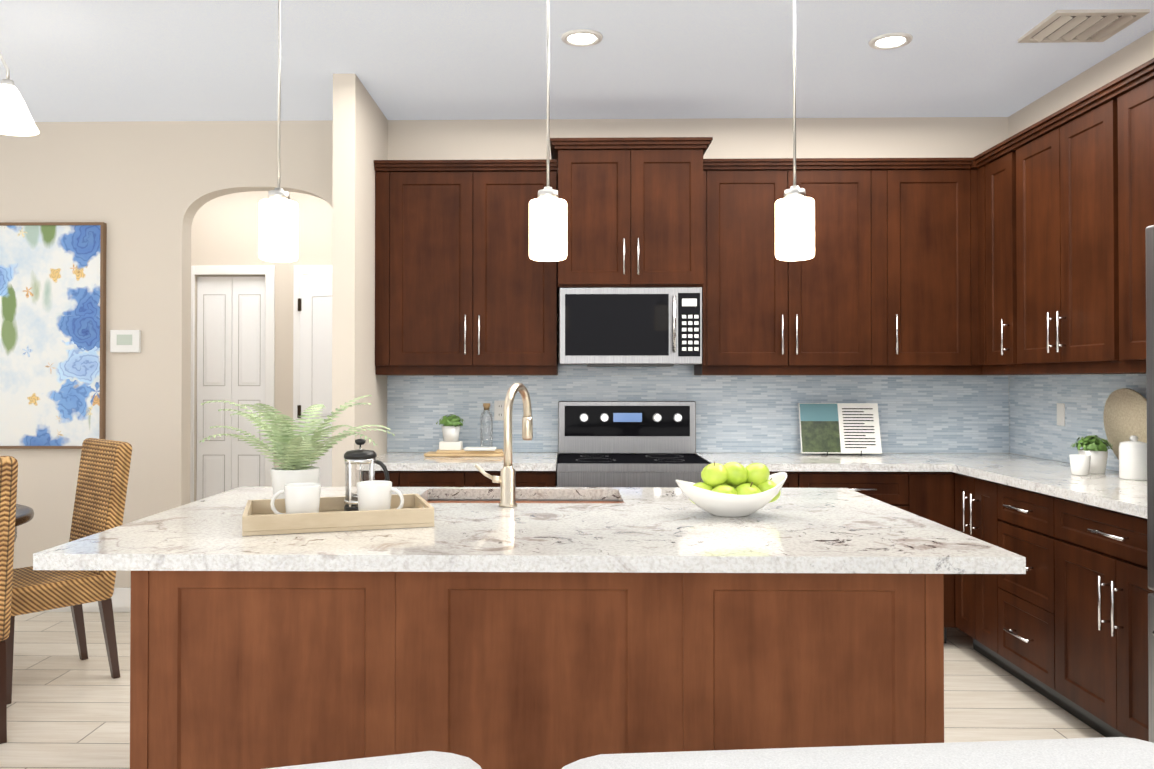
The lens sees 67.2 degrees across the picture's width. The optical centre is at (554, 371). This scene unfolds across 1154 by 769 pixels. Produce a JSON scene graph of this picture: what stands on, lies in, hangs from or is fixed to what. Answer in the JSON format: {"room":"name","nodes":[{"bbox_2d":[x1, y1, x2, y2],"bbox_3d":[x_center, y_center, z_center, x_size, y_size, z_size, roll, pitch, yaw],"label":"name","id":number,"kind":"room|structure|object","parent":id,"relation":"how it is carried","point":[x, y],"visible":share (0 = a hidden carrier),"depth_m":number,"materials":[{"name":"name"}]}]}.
{"room":"kitchen","nodes":[
{"label":"kitchen","id":0,"kind":"room"},
{"bbox_2d":[191,191,332,501],"bbox_3d":[-2.006,-0.020,6.365,2.700,2.830,0.120,0,-1,1],"label":"wall","id":1,"kind":"structure","parent":0,"point":[225,230],"depth_m":6.32,"materials":[{"name":"beige paint"}]},
{"bbox_2d":[196,277,264,500],"bbox_3d":[-2.357,0.344,6.334,0.512,2.080,0.068,0,-1,1],"label":"bifold closet door","id":2,"kind":"structure","parent":1,"relation":"in","point":[230,339],"depth_m":6.34,"materials":[{"name":"white wood"}]},
{"bbox_2d":[190,265,331,502],"bbox_3d":[-1.837,0.311,6.290,1.690,2.165,0.018,0,-1,1],"label":"door frame","id":3,"kind":"structure","parent":1,"relation":"attached to","point":[268,271],"depth_m":6.29,"materials":[{"name":"white wood"}]},
{"bbox_2d":[297,273,331,486],"bbox_3d":[-1.496,0.340,6.112,0.772,2.080,0.047,0,-1,26],"label":"hall door","id":4,"kind":"structure","parent":1,"relation":"in","point":[315,304],"depth_m":6.19,"materials":[{"name":"white wood"}]},
{"bbox_2d":[332,74,387,486],"bbox_3d":[-1.022,-0.037,4.608,0.110,2.830,0.759,0,-1,1],"label":"wall","id":5,"kind":"structure","parent":0,"point":[360,133],"depth_m":4.24,"materials":[{"name":"beige paint"}]},
{"bbox_2d":[0,117,1008,587],"bbox_3d":[-0.999,-0.033,5.043,7.760,2.830,0.129,0,-1,1],"label":"wall","id":6,"kind":"structure","parent":0,"point":[146,191],"depth_m":5.00,"materials":[{"name":"beige paint"}]},
{"bbox_2d":[0,222,106,448],"bbox_3d":[-3.095,-0.209,5.006,1.010,1.300,0.036,0,-1,1],"label":"art","id":7,"kind":"object","parent":6,"relation":"attached to","point":[52,335],"visible":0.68,"depth_m":4.99,"materials":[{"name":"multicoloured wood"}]},
{"bbox_2d":[40,588,130,611],"bbox_3d":[-3.350,1.311,5.006,2.400,0.140,0.020,0,-1,1],"label":"baseboard","id":8,"kind":"structure","parent":6,"relation":"attached to","point":[121,599],"depth_m":4.97,"materials":[{"name":"white wood"}]},
{"bbox_2d":[110,330,140,352],"bbox_3d":[-2.470,-0.176,5.000,0.170,0.130,0.026,0,-1,1],"label":"thermostat","id":9,"kind":"object","parent":6,"relation":"attached to","point":[125,341],"visible":0.96,"depth_m":4.99,"materials":[{"name":"white plastic"}]},
{"bbox_2d":[374,159,557,374],"bbox_3d":[-0.473,-0.554,4.799,0.976,1.143,0.370,0,-1,1],"label":"upper cabinet","id":10,"kind":"object","parent":6,"relation":"attached to","point":[465,284],"visible":1,"depth_m":4.66,"materials":[{"name":"brown wood"}]},
{"bbox_2d":[494,401,504,419],"bbox_3d":[-0.310,0.221,4.963,0.070,0.114,0.005,0,-1,1],"label":"electrical outlet plate","id":11,"kind":"object","parent":6,"relation":"attached to","point":[498,410],"depth_m":4.96,"materials":[{"name":"white plastic"}]},
{"bbox_2d":[550,137,712,292],"bbox_3d":[0.404,-0.834,4.750,0.849,0.774,0.437,0,-1,1],"label":"upper cabinet","id":12,"kind":"object","parent":6,"relation":"attached to","point":[634,211],"visible":0.96,"depth_m":4.57,"materials":[{"name":"brown wood"}]},
{"bbox_2d":[559,287,701,366],"bbox_3d":[0.404,-0.235,4.740,0.752,0.416,0.430,0,-1,1],"label":"microwave","id":13,"kind":"object","parent":12,"relation":"attached to","point":[635,327],"visible":1,"depth_m":4.57,"materials":[{"name":"silver metal"}]},
{"bbox_2d":[694,158,889,374],"bbox_3d":[1.281,-0.547,4.786,0.978,1.128,0.327,0,-1,1],"label":"upper cabinet","id":14,"kind":"object","parent":6,"relation":"attached to","point":[884,281],"depth_m":4.63,"materials":[{"name":"brown wood"}]},
{"bbox_2d":[890,158,981,374],"bbox_3d":[1.967,-0.547,4.774,0.559,1.128,0.327,0,-1,1],"label":"upper cabinet","id":15,"kind":"object","parent":6,"relation":"attached to","point":[934,206],"depth_m":4.62,"materials":[{"name":"brown wood"}]},
{"bbox_2d":[0,612,1103,768],"bbox_3d":[-1.049,1.414,2.174,7.760,0.120,10.800,0,-1,1],"label":"floor","id":16,"kind":"structure","parent":0,"point":[68,708],"depth_m":3.59,"materials":[{"name":"beige tile"}]},
{"bbox_2d":[0,456,17,743],"bbox_3d":[-2.314,0.836,3.189,0.531,1.054,0.460,0,-1,41],"label":"chair","id":17,"kind":"object","parent":16,"relation":"on","point":[8,478],"visible":1,"depth_m":3.19,"materials":[{"name":"wicker"}]},
{"bbox_2d":[14,504,33,541],"bbox_3d":[-2.804,0.988,3.589,1.120,0.757,1.120,0,-1,1],"label":"dining table","id":18,"kind":"object","parent":16,"relation":"on","point":[24,514],"visible":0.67,"depth_m":3.78,"materials":[{"name":"black wood"}]},
{"bbox_2d":[5,438,131,704],"bbox_3d":[-2.246,0.842,3.878,0.460,1.054,0.531,-1,-1,42],"label":"chair","id":19,"kind":"object","parent":16,"relation":"on","point":[101,487],"visible":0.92,"depth_m":3.87,"materials":[{"name":"wicker"}]},
{"bbox_2d":[363,462,557,486],"bbox_3d":[-0.476,0.938,4.637,0.975,0.878,0.644,0,-1,1],"label":"base cabinet","id":20,"kind":"object","parent":16,"relation":"on","point":[462,478],"visible":0.06,"depth_m":4.36,"materials":[{"name":"brown wood"}]},
{"bbox_2d":[361,452,557,470],"bbox_3d":[-0.475,0.478,4.651,0.977,0.039,0.635,0,-1,1],"label":"countertop","id":21,"kind":"structure","parent":20,"relation":"on","point":[394,461],"depth_m":4.36,"materials":[{"name":"stone"}]},
{"bbox_2d":[424,447,503,456],"bbox_3d":[-0.484,0.435,4.754,0.440,0.046,0.150,0,-1,1],"label":"cutting boards","id":22,"kind":"object","parent":21,"relation":"on","point":[480,452],"visible":0.81,"depth_m":4.68,"materials":[{"name":"brown wood"}]},
{"bbox_2d":[436,414,463,449],"bbox_3d":[-0.571,0.330,4.768,0.161,0.194,0.147,0,-1,1],"label":"plant","id":23,"kind":"object","parent":22,"relation":"on","point":[452,423],"visible":1,"depth_m":4.73,"materials":[{"name":"green plant"}]},
{"bbox_2d":[481,403,492,446],"bbox_3d":[-0.382,0.318,4.874,0.068,0.282,0.068,0,-1,1],"label":"glass bottle","id":24,"kind":"object","parent":22,"relation":"on","point":[486,406],"visible":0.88,"depth_m":4.88,"materials":[{"name":"clear glass"}]},
{"bbox_2d":[65,494,1000,768],"bbox_3d":[-0.058,0.919,2.780,2.340,0.880,1.144,0,-1,1],"label":"kitchen island","id":25,"kind":"object","parent":16,"relation":"on","point":[547,628],"depth_m":2.22,"materials":[{"name":"brown wood"}]},
{"bbox_2d":[37,558,644,573],"bbox_3d":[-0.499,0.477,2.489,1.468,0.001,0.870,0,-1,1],"label":"island countertop","id":26,"kind":"structure","parent":25,"relation":"on","point":[135,565],"depth_m":2.06,"materials":[{"name":"white stone"}]},
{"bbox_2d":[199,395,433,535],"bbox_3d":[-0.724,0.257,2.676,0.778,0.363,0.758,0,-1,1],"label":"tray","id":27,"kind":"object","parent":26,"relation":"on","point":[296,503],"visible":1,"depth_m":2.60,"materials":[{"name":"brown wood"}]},
{"bbox_2d":[474,383,532,506],"bbox_3d":[-0.169,0.238,2.925,0.184,0.404,0.209,0,-1,1],"label":"faucet","id":28,"kind":"object","parent":26,"relation":"on","point":[506,479],"visible":1,"depth_m":2.84,"materials":[{"name":"beige"}]},
{"bbox_2d":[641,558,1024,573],"bbox_3d":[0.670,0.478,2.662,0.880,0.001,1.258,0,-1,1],"label":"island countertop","id":29,"kind":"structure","parent":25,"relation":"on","point":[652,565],"depth_m":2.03,"materials":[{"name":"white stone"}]},
{"bbox_2d":[423,494,628,509],"bbox_3d":[-0.122,0.577,3.106,0.736,0.212,0.396,0,-1,1],"label":"sink","id":30,"kind":"object","parent":29,"relation":"in","point":[438,501],"depth_m":3.23,"materials":[{"name":"silver metal"}]},
{"bbox_2d":[675,460,786,516],"bbox_3d":[0.540,0.355,2.657,0.342,0.166,0.242,0,-1,1],"label":"fruit bowl","id":31,"kind":"object","parent":29,"relation":"on","point":[732,489],"visible":1,"depth_m":2.61,"materials":[{"name":"white ceramic"}]},
{"bbox_2d":[557,401,710,486],"bbox_3d":[0.401,0.769,4.585,0.769,1.214,0.722,0,-1,1],"label":"range","id":32,"kind":"object","parent":16,"relation":"on","point":[626,443],"visible":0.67,"depth_m":4.85,"materials":[{"name":"silver metal"}]},
{"bbox_2d":[266,737,1153,768],"bbox_3d":[0.363,0.872,0.709,2.840,0.934,0.970,0,-1,1],"label":"sofa","id":33,"kind":"object","parent":16,"relation":"on","point":[1107,753],"visible":1,"depth_m":0.99,"materials":[{"name":"fabric"}]},
{"bbox_2d":[770,471,817,487],"bbox_3d":[1.040,0.938,4.630,0.498,0.878,0.605,0,-1,1],"label":"base cabinet","id":34,"kind":"object","parent":16,"relation":"on","point":[795,479],"depth_m":4.33,"materials":[{"name":"brown wood"}]},
{"bbox_2d":[818,471,913,513],"bbox_3d":[1.460,0.938,4.623,0.613,0.878,0.605,0,-1,1],"label":"base cabinet","id":35,"kind":"object","parent":16,"relation":"on","point":[896,489],"depth_m":4.32,"materials":[{"name":"brown wood"}]},
{"bbox_2d":[696,453,944,471],"bbox_3d":[1.368,0.477,4.619,1.156,0.039,0.635,0,-1,1],"label":"countertop","id":36,"kind":"structure","parent":35,"relation":"on","point":[884,462],"depth_m":4.41,"materials":[{"name":"stone"}]},
{"bbox_2d":[798,403,881,455],"bbox_3d":[1.579,0.316,4.794,0.430,0.283,0.166,0,-1,5],"label":"cookbook stand","id":37,"kind":"object","parent":36,"relation":"on","point":[838,428],"visible":0.98,"depth_m":4.81,"materials":[{"name":"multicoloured paper"}]},
{"bbox_2d":[914,472,957,642],"bbox_3d":[1.843,0.938,4.616,0.288,0.878,0.605,0,-1,1],"label":"base cabinet","id":38,"kind":"object","parent":16,"relation":"on","point":[929,496],"depth_m":4.32,"materials":[{"name":"brown wood"}]},
{"bbox_2d":[955,473,986,657],"bbox_3d":[2.269,0.933,4.088,0.578,0.878,0.433,0,-1,1],"label":"base cabinet","id":39,"kind":"object","parent":16,"relation":"on","point":[970,511],"depth_m":4.13,"materials":[{"name":"brown wood"}]},
{"bbox_2d":[983,479,1046,697],"bbox_3d":[2.262,0.928,3.644,0.578,0.878,0.590,0,-1,1],"label":"base cabinet","id":40,"kind":"object","parent":16,"relation":"on","point":[1016,517],"depth_m":3.70,"materials":[{"name":"brown wood"}]},
{"bbox_2d":[1047,495,1153,741],"bbox_3d":[2.251,0.922,3.029,0.578,0.878,0.775,0,-1,1],"label":"base cabinet","id":41,"kind":"object","parent":16,"relation":"on","point":[1062,622],"depth_m":3.15,"materials":[{"name":"brown wood"}]},
{"bbox_2d":[917,453,1146,518],"bbox_3d":[2.244,0.469,3.785,0.625,0.039,2.273,0,-1,1],"label":"countertop","id":42,"kind":"structure","parent":41,"relation":"on","point":[1110,490],"depth_m":3.67,"materials":[{"name":"stone"}]},
{"bbox_2d":[1069,454,1090,475],"bbox_3d":[2.290,0.406,3.786,0.080,0.085,0.080,0,-1,1],"label":"candle cup","id":43,"kind":"object","parent":42,"relation":"on","point":[1079,464],"visible":1,"depth_m":3.76,"materials":[{"name":"white ceramic"}]},
{"bbox_2d":[1071,435,1112,473],"bbox_3d":[2.402,0.366,3.881,0.159,0.168,0.152,0,-1,1],"label":"plant","id":44,"kind":"object","parent":42,"relation":"on","point":[1095,448],"visible":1,"depth_m":3.83,"materials":[{"name":"green plant"}]},
{"bbox_2d":[1103,388,1146,459],"bbox_3d":[2.499,0.258,3.754,0.046,0.379,0.380,-5,-1,1],"label":"woven trivet","id":45,"kind":"object","parent":42,"relation":"on","point":[1125,415],"visible":0.62,"depth_m":3.78,"materials":[{"name":"beige wicker"}]},
{"bbox_2d":[1119,435,1146,479],"bbox_3d":[2.417,0.356,3.624,0.106,0.182,0.106,0,-1,1],"label":"canister","id":46,"kind":"object","parent":42,"relation":"on","point":[1133,458],"visible":0.9,"depth_m":3.58,"materials":[{"name":"white ceramic"}]},
{"bbox_2d":[1145,225,1153,742],"bbox_3d":[2.126,0.453,2.160,0.802,1.799,0.945,0,-1,1],"label":"fridge","id":47,"kind":"object","parent":16,"relation":"on","point":[1149,234],"visible":1,"depth_m":2.62,"materials":[{"name":"silver metal"}]},
{"bbox_2d":[0,0,1153,121],"bbox_3d":[-1.049,-1.536,2.203,7.760,0.120,10.800,0,-1,1],"label":"ceiling","id":48,"kind":"structure","parent":0,"point":[128,60],"depth_m":4.04,"materials":[{"name":"white paint"}]},
{"bbox_2d":[0,54,39,135],"bbox_3d":[-2.605,-1.238,3.593,0.870,0.446,0.940,0,-1,1],"label":"chandelier","id":49,"kind":"object","parent":48,"relation":"hanging from","point":[16,118],"visible":1,"depth_m":3.61,"materials":[{"name":"white glass"}]},
{"bbox_2d":[258,0,298,261],"bbox_3d":[-0.854,-0.907,2.693,0.124,1.125,0.124,0,-1,1],"label":"pendant light","id":50,"kind":"object","parent":48,"relation":"hanging from","point":[278,222],"visible":1,"depth_m":2.65,"materials":[{"name":"white glass"}]},
{"bbox_2d":[529,0,566,261],"bbox_3d":[-0.020,-0.908,2.679,0.124,1.125,0.124,0,-1,1],"label":"pendant light","id":51,"kind":"object","parent":48,"relation":"hanging from","point":[548,224],"visible":1,"depth_m":2.63,"materials":[{"name":"white glass"}]},
{"bbox_2d":[561,29,602,46],"bbox_3d":[0.119,-1.455,3.792,0.184,0.010,0.184,0,-1,1],"label":"recessed light","id":52,"kind":"object","parent":48,"relation":"in","point":[582,37],"visible":0.98,"depth_m":3.78,"materials":[{"name":"white"}]},
{"bbox_2d":[775,0,814,260],"bbox_3d":[0.736,-0.908,2.666,0.124,1.125,0.124,0,-1,1],"label":"pendant light","id":53,"kind":"object","parent":48,"relation":"hanging from","point":[795,223],"visible":1,"depth_m":2.62,"materials":[{"name":"white glass"}]},
{"bbox_2d":[868,32,912,49],"bbox_3d":[1.480,-1.455,3.828,0.184,0.010,0.184,0,-1,1],"label":"recessed light","id":54,"kind":"object","parent":48,"relation":"in","point":[893,40],"visible":0.98,"depth_m":3.81,"materials":[{"name":"white"}]},
{"bbox_2d":[1018,9,1149,42],"bbox_3d":[2.217,-1.452,3.660,0.370,0.027,0.310,0,-1,1],"label":"ceiling vent","id":55,"kind":"object","parent":48,"relation":"in","point":[1085,25],"visible":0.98,"depth_m":3.63,"materials":[{"name":"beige metal"}]},
{"bbox_2d":[1007,30,1153,470],"bbox_3d":[2.563,-0.074,0.825,0.129,2.830,8.199,0,-1,1],"label":"wall","id":56,"kind":"structure","parent":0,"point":[1014,414],"depth_m":4.36,"materials":[{"name":"blue tile"}]},
{"bbox_2d":[973,142,1008,374],"bbox_3d":[2.402,-0.551,4.413,0.323,1.128,0.380,0,-1,1],"label":"upper cabinet","id":57,"kind":"object","parent":56,"relation":"attached to","point":[993,174],"depth_m":4.44,"materials":[{"name":"brown wood"}]},
{"bbox_2d":[1009,94,1096,374],"bbox_3d":[2.391,-0.557,3.823,0.323,1.128,0.800,0,-1,1],"label":"upper cabinet","id":58,"kind":"object","parent":56,"relation":"attached to","point":[1065,199],"depth_m":3.87,"materials":[{"name":"brown wood"}]},
{"bbox_2d":[1057,403,1064,425],"bbox_3d":[2.559,0.216,4.393,0.004,0.114,0.070,0,-1,1],"label":"electrical outlet plate","id":59,"kind":"object","parent":56,"relation":"attached to","point":[1060,406],"depth_m":4.38,"materials":[{"name":"white plastic"}]},
{"bbox_2d":[1097,62,1153,373],"bbox_3d":[2.378,-0.564,3.086,0.323,1.128,0.865,0,-1,1],"label":"upper cabinet","id":60,"kind":"object","parent":56,"relation":"attached to","point":[1125,109],"depth_m":3.39,"materials":[{"name":"brown wood"}]}
]}

